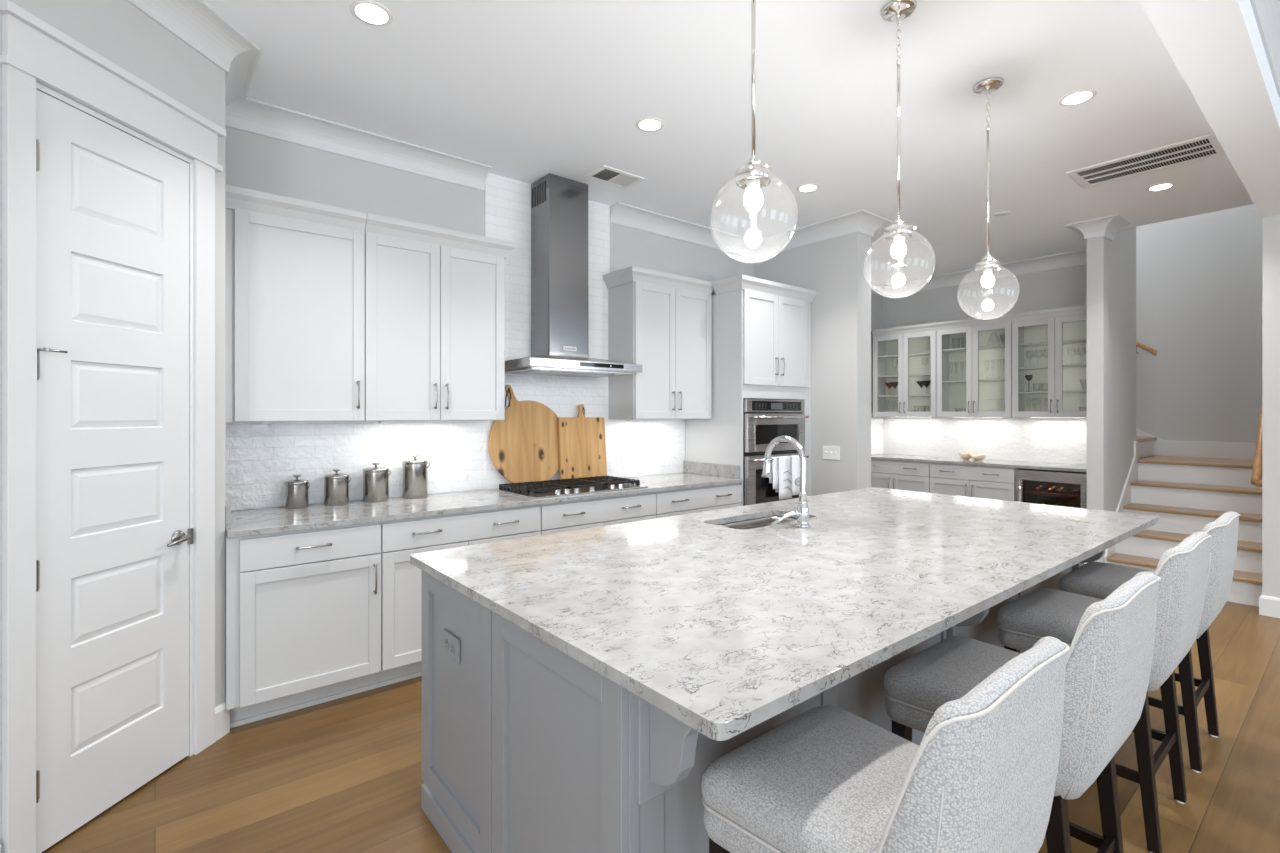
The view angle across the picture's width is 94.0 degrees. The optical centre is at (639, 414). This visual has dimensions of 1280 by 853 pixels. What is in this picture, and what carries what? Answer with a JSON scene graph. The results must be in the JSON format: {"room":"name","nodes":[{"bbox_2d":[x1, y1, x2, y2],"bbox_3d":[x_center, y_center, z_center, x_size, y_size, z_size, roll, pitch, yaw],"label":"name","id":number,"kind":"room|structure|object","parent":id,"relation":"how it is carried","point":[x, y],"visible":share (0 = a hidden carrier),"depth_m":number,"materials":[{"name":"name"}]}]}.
{"room":"kitchen","nodes":[
{"label":"kitchen","id":0,"kind":"room"},
{"bbox_2d":[0,0,224,852],"bbox_3d":[-2.109,-0.120,0.783,0.100,3.100,3.825,0,0,6],"label":"wall","id":1,"kind":"structure","parent":0,"point":[118,31],"depth_m":2.35,"materials":[{"name":"grey paint"}]},
{"bbox_2d":[0,0,225,852],"bbox_3d":[-1.935,0.087,2.227,0.130,2.686,0.834,0,0,6],"label":"door frame","id":2,"kind":"structure","parent":1,"relation":"attached to","point":[35,55],"depth_m":1.89,"materials":[{"name":"white paint"}]},
{"bbox_2d":[36,89,192,852],"bbox_3d":[-1.899,0.187,2.194,0.092,2.462,0.600,0,0,6],"label":"door","id":3,"kind":"structure","parent":1,"relation":"in","point":[114,535],"depth_m":2.15,"materials":[{"name":"white paint"}]},
{"bbox_2d":[215,701,229,741],"bbox_3d":[-1.861,1.360,2.659,0.035,0.140,0.118,0,0,-8],"label":"baseboard","id":4,"kind":"structure","parent":1,"relation":"attached to","point":[222,716],"depth_m":2.64,"materials":[{"name":"white paint"}]},
{"bbox_2d":[225,126,753,281],"bbox_3d":[-0.526,-0.120,4.625,4.620,3.100,0.100,0,0,-39],"label":"wall","id":5,"kind":"structure","parent":0,"point":[253,161],"depth_m":3.73,"materials":[{"name":"grey paint"}]},
{"bbox_2d":[225,185,366,421],"bbox_3d":[-1.867,-0.533,3.208,0.650,1.142,0.378,0,0,-39],"label":"upper cabinet","id":6,"kind":"object","parent":5,"relation":"attached to","point":[295,268],"visible":0.96,"depth_m":3.08,"materials":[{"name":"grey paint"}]},
{"bbox_2d":[126,0,491,190],"bbox_3d":[-2.062,-1.605,1.607,1.040,0.130,5.319,0,0,12],"label":"trim","id":7,"kind":"structure","parent":5,"relation":"attached to","point":[194,22],"depth_m":3.27,"materials":[{"name":"white paint"}]},
{"bbox_2d":[364,213,515,420],"bbox_3d":[-1.264,-0.533,3.699,0.902,1.142,0.378,0,0,-39],"label":"upper cabinet","id":8,"kind":"object","parent":5,"relation":"attached to","point":[435,296],"visible":0.99,"depth_m":3.53,"materials":[{"name":"grey paint"}]},
{"bbox_2d":[378,421,468,422],"bbox_3d":[-1.326,0.045,3.691,0.540,0.013,0.060,0,0,-39],"label":"light","id":9,"kind":"object","parent":8,"relation":"attached to","point":[378,421],"visible":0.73,"depth_m":3.65,"materials":[{"name":"white plastic"}]},
{"bbox_2d":[225,173,684,510],"bbox_3d":[-0.924,-0.570,4.229,3.409,2.200,0.012,0,0,-39],"label":"wall tile","id":10,"kind":"structure","parent":5,"relation":"attached to","point":[260,457],"depth_m":4.11,"materials":[{"name":"white tile"}]},
{"bbox_2d":[505,173,641,377],"bbox_3d":[-0.507,-0.976,4.197,0.903,1.387,0.560,0,0,-39],"label":"range hood","id":11,"kind":"object","parent":5,"relation":"attached to","point":[559,205],"visible":0.99,"depth_m":4.21,"materials":[{"name":"silver metal"}]},
{"bbox_2d":[603,266,713,418],"bbox_3d":[0.166,-0.533,4.862,0.884,1.142,0.378,0,0,-39],"label":"upper cabinet","id":12,"kind":"object","parent":5,"relation":"attached to","point":[661,322],"visible":1,"depth_m":4.71,"materials":[{"name":"grey paint"}]},
{"bbox_2d":[625,419,679,420],"bbox_3d":[0.110,0.045,4.858,0.540,0.013,0.060,0,0,-39],"label":"light","id":13,"kind":"object","parent":12,"relation":"attached to","point":[625,419],"visible":1,"depth_m":4.81,"materials":[{"name":"white plastic"}]},
{"bbox_2d":[610,202,1129,296],"bbox_3d":[2.272,-1.605,5.330,4.590,0.130,2.716,0,0,-39],"label":"trim","id":14,"kind":"structure","parent":5,"relation":"attached to","point":[864,222],"depth_m":5.38,"materials":[{"name":"white paint"}]},
{"bbox_2d":[42,601,1279,852],"bbox_3d":[2.362,1.480,1.534,11.600,0.100,9.400,0,0,-39],"label":"floor","id":15,"kind":"structure","parent":0,"point":[340,775],"depth_m":2.29,"materials":[{"name":"brown wood"}]},
{"bbox_2d":[225,522,380,727],"bbox_3d":[-1.765,0.989,3.078,0.652,0.882,0.686,0,0,-39],"label":"base cabinet","id":16,"kind":"object","parent":15,"relation":"on","point":[303,607],"visible":0.99,"depth_m":2.82,"materials":[{"name":"grey paint"}]},
{"bbox_2d":[376,505,540,687],"bbox_3d":[-1.153,0.989,3.576,0.924,0.882,0.686,0,0,-39],"label":"base cabinet","id":17,"kind":"object","parent":15,"relation":"on","point":[400,579],"visible":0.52,"depth_m":3.16,"materials":[{"name":"grey paint"}]},
{"bbox_2d":[540,492,655,534],"bbox_3d":[-0.434,0.989,4.160,0.924,0.882,0.686,0,0,-39],"label":"base cabinet","id":18,"kind":"object","parent":15,"relation":"on","point":[598,512],"visible":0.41,"depth_m":3.89,"materials":[{"name":"grey paint"}]},
{"bbox_2d":[655,483,740,517],"bbox_3d":[0.274,0.989,4.736,0.898,0.882,0.686,0,0,-39],"label":"base cabinet","id":19,"kind":"object","parent":15,"relation":"on","point":[699,499],"visible":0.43,"depth_m":4.47,"materials":[{"name":"grey paint"}]},
{"bbox_2d":[225,461,742,537],"bbox_3d":[-0.709,0.479,3.962,3.405,0.134,0.672,0,0,-39],"label":"countertop","id":20,"kind":"structure","parent":19,"relation":"on","point":[249,522],"depth_m":3.38,"materials":[{"name":"stone"}]},
{"bbox_2d":[285,475,309,508],"bbox_3d":[-1.907,0.426,3.315,0.115,0.180,0.115,0,0,-39],"label":"canister","id":21,"kind":"object","parent":20,"relation":"on","point":[296,490],"visible":1,"depth_m":3.27,"materials":[{"name":"silver metal"}]},
{"bbox_2d":[324,469,350,505],"bbox_3d":[-1.748,0.416,3.437,0.131,0.200,0.131,0,0,-39],"label":"canister","id":22,"kind":"object","parent":20,"relation":"on","point":[336,485],"visible":1,"depth_m":3.38,"materials":[{"name":"silver metal"}]},
{"bbox_2d":[362,463,390,501],"bbox_3d":[-1.582,0.403,3.572,0.145,0.225,0.145,0,0,-39],"label":"canister","id":23,"kind":"object","parent":20,"relation":"on","point":[375,479],"visible":1,"depth_m":3.52,"materials":[{"name":"silver metal"}]},
{"bbox_2d":[402,455,429,498],"bbox_3d":[-1.402,0.385,3.719,0.149,0.262,0.149,0,0,-39],"label":"canister","id":24,"kind":"object","parent":20,"relation":"on","point":[414,471],"visible":1,"depth_m":3.66,"materials":[{"name":"silver metal"}]},
{"bbox_2d":[489,385,558,482],"bbox_3d":[-0.795,0.152,4.283,0.616,0.726,0.076,0,0,-38],"label":"cutting board","id":25,"kind":"object","parent":20,"relation":"on","point":[523,446],"visible":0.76,"depth_m":4.25,"materials":[{"name":"brown wood"}]},
{"bbox_2d":[497,476,647,498],"bbox_3d":[-0.456,0.493,4.127,0.912,0.046,0.510,0,0,-39],"label":"gas cooktop","id":26,"kind":"object","parent":20,"relation":"in","point":[573,486],"visible":1,"depth_m":4.02,"materials":[{"name":"silver metal"}]},
{"bbox_2d":[497,483,647,498],"bbox_3d":[-0.456,0.512,4.127,0.912,0.008,0.510,0,0,-39],"label":"tray","id":27,"kind":"object","parent":26,"relation":"on","point":[611,487],"depth_m":3.93,"materials":[{"name":"metal"}]},
{"bbox_2d":[557,404,606,478],"bbox_3d":[-0.436,0.219,4.534,0.416,0.591,0.070,0,0,-39],"label":"cutting board","id":28,"kind":"object","parent":20,"relation":"on","point":[581,439],"visible":0.84,"depth_m":4.52,"materials":[{"name":"brown wood"}]},
{"bbox_2d":[685,275,816,505],"bbox_3d":[0.970,0.163,5.301,0.998,2.534,0.714,0,0,-39],"label":"tall cabinet","id":29,"kind":"object","parent":15,"relation":"on","point":[761,328],"visible":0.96,"depth_m":4.98,"materials":[{"name":"grey paint"}]},
{"bbox_2d":[743,399,808,505],"bbox_3d":[1.009,0.472,5.199,0.775,1.196,0.606,0,0,-39],"label":"double wall oven","id":30,"kind":"object","parent":29,"relation":"in","point":[764,420],"visible":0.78,"depth_m":4.90,"materials":[{"name":"silver metal"}]},
{"bbox_2d":[769,457,778,488],"bbox_3d":[1.103,0.482,4.913,0.070,0.263,0.040,0,0,-39],"label":"tea towel","id":31,"kind":"object","parent":30,"relation":"hanging from","point":[774,463],"visible":0.84,"depth_m":4.91,"materials":[{"name":"white fabric"}]},
{"bbox_2d":[775,456,791,499],"bbox_3d":[1.205,0.527,4.983,0.172,0.353,0.048,0,0,-39],"label":"tea towel","id":32,"kind":"object","parent":30,"relation":"hanging from","point":[784,462],"visible":1,"depth_m":4.97,"materials":[{"name":"white fabric"}]},
{"bbox_2d":[791,455,799,494],"bbox_3d":[1.338,0.517,5.092,0.160,0.333,0.047,0,0,-39],"label":"tea towel","id":33,"kind":"object","parent":30,"relation":"hanging from","point":[795,459],"visible":0.57,"depth_m":5.06,"materials":[{"name":"white fabric"}]},
{"bbox_2d":[421,549,1105,852],"bbox_3d":[0.888,0.989,2.616,3.180,0.883,1.515,0,0,-39],"label":"base cabinet","id":34,"kind":"object","parent":15,"relation":"on","point":[526,747],"visible":0.16,"depth_m":1.61,"materials":[{"name":"grey paint"}]},
{"bbox_2d":[443,629,459,663],"bbox_3d":[-0.634,0.776,1.998,0.014,0.080,0.132,0,0,-39],"label":"power outlet","id":35,"kind":"object","parent":34,"relation":"attached to","point":[451,643],"visible":1,"depth_m":1.98,"materials":[{"name":"grey plastic"}]},
{"bbox_2d":[450,643,454,653],"bbox_3d":[-0.622,0.776,1.976,0.003,0.033,0.033,0,0,-39],"label":"receptacle","id":36,"kind":"object","parent":35,"relation":"attached to","point":[452,645],"depth_m":1.97,"materials":[{"name":"grey plastic"}]},
{"bbox_2d":[410,487,1158,740],"bbox_3d":[0.892,0.531,2.612,3.230,0.030,1.562,0,0,-39],"label":"countertop","id":37,"kind":"structure","parent":34,"relation":"on","point":[724,631],"depth_m":1.83,"materials":[{"name":"stone"}]},
{"bbox_2d":[718,516,796,528],"bbox_3d":[0.601,0.640,2.947,0.650,0.187,0.335,0,0,-39],"label":"sink","id":38,"kind":"object","parent":37,"relation":"in","point":[763,521],"visible":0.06,"depth_m":3.13,"materials":[{"name":"silver metal"}]},
{"bbox_2d":[762,435,809,527],"bbox_3d":[0.644,0.308,2.782,0.162,0.416,0.266,0,0,-39],"label":"faucet","id":39,"kind":"object","parent":37,"relation":"on","point":[801,513],"visible":1,"depth_m":2.72,"materials":[{"name":"silver metal"}]},
{"bbox_2d":[701,636,1069,852],"bbox_3d":[0.474,0.921,1.200,0.539,1.018,0.563,0,0,-39],"label":"bar stool","id":40,"kind":"object","parent":15,"relation":"on","point":[981,777],"visible":1,"depth_m":1.06,"materials":[{"name":"fabric"}]},
{"bbox_2d":[701,706,918,852],"bbox_3d":[0.437,0.769,1.246,0.482,0.097,0.447,0,0,-39],"label":"seat cushion","id":41,"kind":"object","parent":40,"relation":"on","point":[826,779],"depth_m":1.19,"materials":[{"name":"fabric"}]},
{"bbox_2d":[871,459,929,492],"bbox_3d":[3.221,0.989,7.270,0.644,0.882,0.872,0,0,-39],"label":"base cabinet","id":42,"kind":"object","parent":15,"relation":"on","point":[889,474],"visible":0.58,"depth_m":7.01,"materials":[{"name":"grey paint"}]},
{"bbox_2d":[871,454,1086,472],"bbox_3d":[3.728,0.531,6.668,0.619,0.030,2.453,0,0,-39],"label":"countertop","id":43,"kind":"structure","parent":42,"relation":"on","point":[912,458],"depth_m":6.40,"materials":[{"name":"stone"}]},
{"bbox_2d":[958,452,972,458],"bbox_3d":[3.728,0.472,6.827,0.151,0.088,0.144,0,0,-39],"label":"shell bowl","id":44,"kind":"object","parent":43,"relation":"on","point":[965,455],"visible":0.94,"depth_m":6.78,"materials":[{"name":"beige ceramic"}]},
{"bbox_2d":[969,454,985,459],"bbox_3d":[3.793,0.480,6.700,0.164,0.071,0.156,0,0,-39],"label":"shell bowl","id":45,"kind":"object","parent":43,"relation":"on","point":[978,456],"visible":1,"depth_m":6.65,"materials":[{"name":"beige ceramic"}]},
{"bbox_2d":[930,463,1020,500],"bbox_3d":[3.769,0.989,6.596,0.644,0.882,0.862,0,0,-39],"label":"base cabinet","id":46,"kind":"object","parent":15,"relation":"on","point":[998,483],"visible":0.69,"depth_m":6.39,"materials":[{"name":"grey paint"}]},
{"bbox_2d":[883,571,1160,852],"bbox_3d":[1.056,0.921,1.673,0.539,1.018,0.563,0,0,-39],"label":"bar stool","id":47,"kind":"object","parent":15,"relation":"on","point":[1109,658],"visible":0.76,"depth_m":1.44,"materials":[{"name":"grey fabric"}]},
{"bbox_2d":[883,636,1020,711],"bbox_3d":[1.019,0.769,1.719,0.482,0.097,0.447,0,0,-39],"label":"seat cushion","id":48,"kind":"object","parent":47,"relation":"on","point":[947,670],"depth_m":1.70,"materials":[{"name":"fabric"}]},
{"bbox_2d":[1015,468,1086,508],"bbox_3d":[4.216,0.995,6.011,0.633,0.870,0.600,0,0,-39],"label":"cooler","id":49,"kind":"object","parent":15,"relation":"on","point":[1026,480],"visible":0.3,"depth_m":6.00,"materials":[{"name":"black"}]},
{"bbox_2d":[1033,483,1048,491],"bbox_3d":[4.122,0.758,6.141,0.316,0.073,0.074,0,0,-39],"label":"wine bottle","id":50,"kind":"object","parent":49,"relation":"on","point":[1041,487],"visible":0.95,"depth_m":6.12,"materials":[{"name":"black glass"}]},
{"bbox_2d":[1043,499,1055,504],"bbox_3d":[4.160,0.918,6.094,0.316,0.073,0.074,0,0,-39],"label":"wine bottle","id":51,"kind":"object","parent":49,"relation":"on","point":[1051,501],"visible":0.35,"depth_m":6.09,"materials":[{"name":"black glass"}]},
{"bbox_2d":[1023,491,1080,498],"bbox_3d":[4.076,0.795,5.897,0.025,0.030,0.550,0,0,-39],"label":"shelf","id":52,"kind":"object","parent":49,"relation":"attached to","point":[1024,492],"depth_m":5.88,"materials":[{"name":"brown wood"}]},
{"bbox_2d":[1046,484,1060,492],"bbox_3d":[4.194,0.758,6.051,0.316,0.073,0.074,0,0,-39],"label":"wine bottle","id":53,"kind":"object","parent":49,"relation":"in","point":[1052,488],"visible":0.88,"depth_m":6.02,"materials":[{"name":"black glass"}]},
{"bbox_2d":[1055,501,1068,506],"bbox_3d":[4.229,0.918,6.009,0.316,0.073,0.074,0,0,-39],"label":"wine bottle","id":54,"kind":"object","parent":49,"relation":"on","point":[1061,503],"visible":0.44,"depth_m":6.00,"materials":[{"name":"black glass"}]},
{"bbox_2d":[1055,485,1070,493],"bbox_3d":[4.242,0.758,5.993,0.316,0.073,0.074,0,0,-39],"label":"wine bottle","id":55,"kind":"object","parent":49,"relation":"on","point":[1062,489],"visible":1,"depth_m":5.97,"materials":[{"name":"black glass"}]},
{"bbox_2d":[996,532,1211,852],"bbox_3d":[1.717,0.921,2.224,0.539,1.018,0.563,0,0,-39],"label":"bar stool","id":56,"kind":"object","parent":15,"relation":"on","point":[1182,569],"visible":0.68,"depth_m":2.01,"materials":[{"name":"grey fabric"}]},
{"bbox_2d":[996,588,1102,643],"bbox_3d":[1.680,0.769,2.269,0.482,0.097,0.447,0,0,-39],"label":"seat cushion","id":57,"kind":"object","parent":56,"relation":"on","point":[1040,613],"depth_m":2.23,"materials":[{"name":"fabric"}]},
{"bbox_2d":[1058,511,1240,772],"bbox_3d":[2.273,0.921,2.673,0.539,1.018,0.563,0,0,-39],"label":"bar stool","id":58,"kind":"object","parent":15,"relation":"on","point":[1099,580],"visible":0.48,"depth_m":2.48,"materials":[{"name":"grey fabric"}]},
{"bbox_2d":[1058,562,1154,599],"bbox_3d":[2.236,0.769,2.719,0.482,0.097,0.447,0,0,-39],"label":"seat cushion","id":59,"kind":"object","parent":58,"relation":"on","point":[1099,580],"depth_m":2.69,"materials":[{"name":"fabric"}]},
{"bbox_2d":[1104,428,1261,606],"bbox_3d":[4.249,-0.087,6.472,2.070,3.034,3.678,0,0,-39],"label":"staircase","id":60,"kind":"structure","parent":15,"relation":"on","point":[1189,485],"depth_m":5.30,"materials":[{"name":"white paint"}]},
{"bbox_2d":[203,0,1253,283],"bbox_3d":[2.415,-1.730,1.706,11.300,0.120,9.200,0,0,-39],"label":"ceiling","id":61,"kind":"structure","parent":0,"point":[528,91],"depth_m":3.15,"materials":[{"name":"white paint"}]},
{"bbox_2d":[350,0,392,26],"bbox_3d":[-1.116,-1.668,2.482,0.166,0.004,0.166,0,0,-39],"label":"recessed light","id":62,"kind":"object","parent":61,"relation":"in","point":[370,12],"visible":1,"depth_m":2.47,"materials":[{"name":"white plastic"}]},
{"bbox_2d":[584,165,644,188],"bbox_3d":[-0.177,-1.666,4.199,0.360,0.008,0.240,0,0,-39],"label":"ceiling vent","id":63,"kind":"object","parent":61,"relation":"in","point":[604,174],"visible":1,"depth_m":4.19,"materials":[{"name":"white plastic"}]},
{"bbox_2d":[636,117,663,131],"bbox_3d":[0.057,-1.668,3.436,0.166,0.004,0.166,0,0,-39],"label":"recessed light","id":64,"kind":"object","parent":61,"relation":"in","point":[650,124],"visible":1,"depth_m":3.43,"materials":[{"name":"white plastic"}]},
{"bbox_2d":[710,0,797,262],"bbox_3d":[0.357,-1.079,1.878,0.273,1.196,0.273,0,0,-39],"label":"pendant light","id":65,"kind":"object","parent":61,"relation":"hanging from","point":[754,175],"visible":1,"depth_m":1.87,"materials":[{"name":"clear glass"}]},
{"bbox_2d":[747,179,759,189],"bbox_3d":[0.357,-0.722,1.878,0.040,0.027,0.040,0,0,-39],"label":"socket","id":66,"kind":"object","parent":65,"relation":"attached to","point":[752,184],"depth_m":1.86,"materials":[{"name":"white plastic"}]},
{"bbox_2d":[796,184,819,191],"bbox_3d":[1.239,-1.668,4.397,0.166,0.004,0.166,0,0,-39],"label":"recessed light","id":67,"kind":"object","parent":61,"relation":"in","point":[805,187],"visible":1,"depth_m":4.38,"materials":[{"name":"white"}]},
{"bbox_2d":[863,0,935,297],"bbox_3d":[1.063,-1.079,2.452,0.273,1.196,0.273,0,0,-39],"label":"pendant light","id":68,"kind":"object","parent":61,"relation":"hanging from","point":[894,10],"visible":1,"depth_m":2.44,"materials":[{"name":"clear glass"}]},
{"bbox_2d":[893,234,903,242],"bbox_3d":[1.063,-0.722,2.452,0.040,0.027,0.040,0,0,-39],"label":"socket","id":69,"kind":"object","parent":68,"relation":"attached to","point":[899,238],"depth_m":2.44,"materials":[{"name":"white plastic"}]},
{"bbox_2d":[957,77,1019,319],"bbox_3d":[1.761,-1.079,3.020,0.273,1.196,0.273,0,0,-39],"label":"pendant light","id":70,"kind":"object","parent":61,"relation":"hanging from","point":[987,265],"visible":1,"depth_m":3.01,"materials":[{"name":"clear glass"}]},
{"bbox_2d":[983,268,991,274],"bbox_3d":[1.761,-0.722,3.020,0.040,0.027,0.040,0,0,-39],"label":"socket","id":71,"kind":"object","parent":70,"relation":"attached to","point":[988,271],"depth_m":3.00,"materials":[{"name":"white plastic"}]},
{"bbox_2d":[994,211,1009,215],"bbox_3d":[3.006,-1.668,4.958,0.116,0.004,0.116,0,0,-39],"label":"sprinkler cover","id":72,"kind":"object","parent":61,"relation":"attached to","point":[1002,213],"visible":1,"depth_m":4.95,"materials":[{"name":"white plastic"}]},
{"bbox_2d":[1058,89,1096,105],"bbox_3d":[2.305,-1.668,3.144,0.166,0.004,0.166,0,0,-39],"label":"recessed light","id":73,"kind":"object","parent":61,"relation":"in","point":[1080,96],"visible":1,"depth_m":3.14,"materials":[{"name":"white plastic"}]},
{"bbox_2d":[1066,133,1225,187],"bbox_3d":[3.340,-1.664,3.953,0.430,0.012,0.750,0,0,-39],"label":"ceiling vent","id":74,"kind":"object","parent":61,"relation":"in","point":[1208,146],"visible":0.9,"depth_m":3.92,"materials":[{"name":"white plastic"}]},
{"bbox_2d":[1146,182,1175,190],"bbox_3d":[3.821,-1.668,4.376,0.166,0.004,0.166,0,0,-39],"label":"recessed light","id":75,"kind":"object","parent":61,"relation":"in","point":[1162,186],"visible":1,"depth_m":4.36,"materials":[{"name":"white"}]},
{"bbox_2d":[1139,0,1279,217],"bbox_3d":[1.122,-1.535,1.422,8.735,0.270,0.210,0,0,-39],"label":"beam","id":76,"kind":"structure","parent":61,"relation":"attached to","point":[1216,46],"depth_m":2.50,"materials":[{"name":"white paint"}]},
{"bbox_2d":[754,232,870,495],"bbox_3d":[1.472,-0.120,5.656,0.220,3.100,1.420,0,0,-39],"label":"wall","id":77,"kind":"structure","parent":0,"point":[833,268],"depth_m":5.20,"materials":[{"name":"grey paint"}]},
{"bbox_2d":[823,446,839,459],"bbox_3d":[1.671,0.337,5.223,0.015,0.115,0.168,0,0,-39],"label":"light switch","id":78,"kind":"object","parent":77,"relation":"attached to","point":[829,452],"visible":1,"depth_m":5.22,"materials":[{"name":"white plastic"}]},
{"bbox_2d":[871,294,882,412],"bbox_3d":[2.148,-0.120,7.044,2.820,3.100,0.100,0,0,-39],"label":"wall","id":79,"kind":"structure","parent":0,"point":[876,301],"depth_m":7.69,"materials":[{"name":"grey paint"}]},
{"bbox_2d":[871,413,883,454],"bbox_3d":[2.186,0.255,7.004,2.590,0.550,0.009,0,0,-39],"label":"tile","id":80,"kind":"structure","parent":79,"relation":"attached to","point":[877,423],"depth_m":7.72,"materials":[{"name":"white tile"}]},
{"bbox_2d":[883,264,1086,328],"bbox_3d":[3.985,-0.120,6.907,0.060,3.100,2.510,0,0,-39],"label":"wall","id":81,"kind":"structure","parent":0,"point":[1063,287],"depth_m":6.80,"materials":[{"name":"grey paint"}]},
{"bbox_2d":[872,323,935,416],"bbox_3d":[3.322,-0.521,7.380,0.350,1.107,0.796,0,0,-39],"label":"upper cabinet","id":82,"kind":"object","parent":81,"relation":"attached to","point":[911,345],"visible":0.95,"depth_m":7.41,"materials":[{"name":"grey paint"}]},
{"bbox_2d":[878,352,930,358],"bbox_3d":[3.349,-0.732,7.402,0.257,0.018,0.758,0,0,-39],"label":"shelf","id":83,"kind":"object","parent":82,"relation":"attached to","point":[915,355],"depth_m":7.45,"materials":[{"name":"grey paint"}]},
{"bbox_2d":[878,373,930,377],"bbox_3d":[3.349,-0.482,7.402,0.257,0.018,0.758,0,0,-39],"label":"shelf","id":84,"kind":"object","parent":82,"relation":"attached to","point":[894,375],"depth_m":7.44,"materials":[{"name":"grey paint"}]},
{"bbox_2d":[878,394,930,396],"bbox_3d":[3.349,-0.232,7.402,0.257,0.018,0.758,0,0,-39],"label":"shelf","id":85,"kind":"object","parent":82,"relation":"attached to","point":[879,395],"depth_m":7.43,"materials":[{"name":"grey paint"}]},
{"bbox_2d":[935,314,1011,416],"bbox_3d":[3.824,-0.521,6.763,0.350,1.107,0.790,0,0,-39],"label":"upper cabinet","id":86,"kind":"object","parent":81,"relation":"attached to","point":[975,390],"visible":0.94,"depth_m":6.78,"materials":[{"name":"grey paint"}]},
{"bbox_2d":[942,344,1004,351],"bbox_3d":[3.851,-0.752,6.785,0.257,0.018,0.752,0,0,-39],"label":"shelf","id":87,"kind":"object","parent":86,"relation":"attached to","point":[982,348],"depth_m":6.79,"materials":[{"name":"grey paint"}]},
{"bbox_2d":[942,378,1004,382],"bbox_3d":[3.851,-0.382,6.785,0.257,0.018,0.752,0,0,-39],"label":"shelf","id":88,"kind":"object","parent":86,"relation":"attached to","point":[959,380],"depth_m":6.81,"materials":[{"name":"grey paint"}]},
{"bbox_2d":[952,417,1004,418],"bbox_3d":[3.841,0.040,6.784,0.060,0.013,0.540,0,0,-39],"label":"light","id":89,"kind":"object","parent":86,"relation":"attached to","point":[952,417],"visible":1,"depth_m":6.68,"materials":[{"name":"white plastic"}]},
{"bbox_2d":[884,417,1086,464],"bbox_3d":[3.971,0.255,6.870,0.009,0.550,2.450,0,0,-39],"label":"tile","id":90,"kind":"structure","parent":81,"relation":"attached to","point":[1009,438],"depth_m":6.80,"materials":[{"name":"white tile"}]},
{"bbox_2d":[1011,305,1086,417],"bbox_3d":[4.323,-0.521,6.149,0.350,1.107,0.790,0,0,-39],"label":"upper cabinet","id":91,"kind":"object","parent":81,"relation":"attached to","point":[1052,332],"visible":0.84,"depth_m":6.21,"materials":[{"name":"grey paint"}]},
{"bbox_2d":[1019,338,1086,347],"bbox_3d":[4.351,-0.742,6.171,0.257,0.018,0.752,0,0,-39],"label":"shelf","id":92,"kind":"object","parent":91,"relation":"attached to","point":[1081,341],"depth_m":6.21,"materials":[{"name":"grey paint"}]},
{"bbox_2d":[1019,364,1086,369],"bbox_3d":[4.351,-0.492,6.171,0.257,0.018,0.752,0,0,-39],"label":"shelf","id":93,"kind":"object","parent":91,"relation":"attached to","point":[1064,366],"depth_m":6.21,"materials":[{"name":"grey paint"}]},
{"bbox_2d":[1019,390,1086,393],"bbox_3d":[4.351,-0.232,6.171,0.257,0.018,0.752,0,0,-39],"label":"shelf","id":94,"kind":"object","parent":91,"relation":"attached to","point":[1020,391],"depth_m":6.21,"materials":[{"name":"grey paint"}]},
{"bbox_2d":[1028,417,1086,418],"bbox_3d":[4.333,0.040,6.178,0.060,0.013,0.540,0,0,-39],"label":"light","id":95,"kind":"object","parent":91,"relation":"attached to","point":[1028,417],"visible":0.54,"depth_m":6.19,"materials":[{"name":"white plastic"}]},
{"bbox_2d":[1087,232,1135,562],"bbox_3d":[4.400,-0.120,5.550,1.130,3.100,0.120,0,0,-39],"label":"wall stair partition","id":96,"kind":"structure","parent":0,"point":[1111,266],"depth_m":5.26,"materials":[{"name":"grey paint"}]},
{"bbox_2d":[1118,227,1135,243],"bbox_3d":[3.732,-2.870,6.688,0.730,2.400,2.730,0,0,-39],"label":"wall","id":97,"kind":"structure","parent":0,"point":[1130,233],"depth_m":5.72,"materials":[{"name":"grey paint"}]},
{"bbox_2d":[1136,204,1261,458],"bbox_3d":[5.152,-1.320,7.089,0.100,5.500,4.100,0,0,-39],"label":"wall","id":98,"kind":"structure","parent":0,"point":[1199,277],"depth_m":6.20,"materials":[{"name":"grey paint"}]},
{"bbox_2d":[1136,341,1156,354],"bbox_3d":[4.790,-1.542,7.368,0.114,1.820,2.450,0,0,-39],"label":"handrail","id":99,"kind":"object","parent":98,"relation":"attached to","point":[1143,346],"visible":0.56,"depth_m":6.45,"materials":[{"name":"brown wood"}]},
{"bbox_2d":[1262,215,1279,597],"bbox_3d":[5.428,-1.320,4.923,2.365,5.500,0.210,0,0,-39],"label":"wall","id":100,"kind":"structure","parent":0,"point":[1270,226],"depth_m":4.23,"materials":[{"name":"grey paint"}]},
{"bbox_2d":[1251,403,1261,486],"bbox_3d":[5.274,-0.038,4.998,1.348,1.196,0.102,0,0,-39],"label":"handrail","id":101,"kind":"object","parent":100,"relation":"attached to","point":[1256,478],"visible":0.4,"depth_m":4.71,"materials":[{"name":"brown wood"}]},
{"bbox_2d":[1250,0,1279,99],"bbox_3d":[1.267,-1.605,1.323,8.635,0.130,0.126,0,0,-39],"label":"trim","id":102,"kind":"structure","parent":100,"relation":"attached to","point":[1266,12],"depth_m":2.45,"materials":[{"name":"white paint"}]},
{"bbox_2d":[1259,594,1279,617],"bbox_3d":[4.763,1.360,4.382,0.681,0.140,0.242,0,0,-39],"label":"baseboard","id":103,"kind":"structure","parent":100,"relation":"attached to","point":[1268,605],"depth_m":4.22,"materials":[{"name":"white paint"}]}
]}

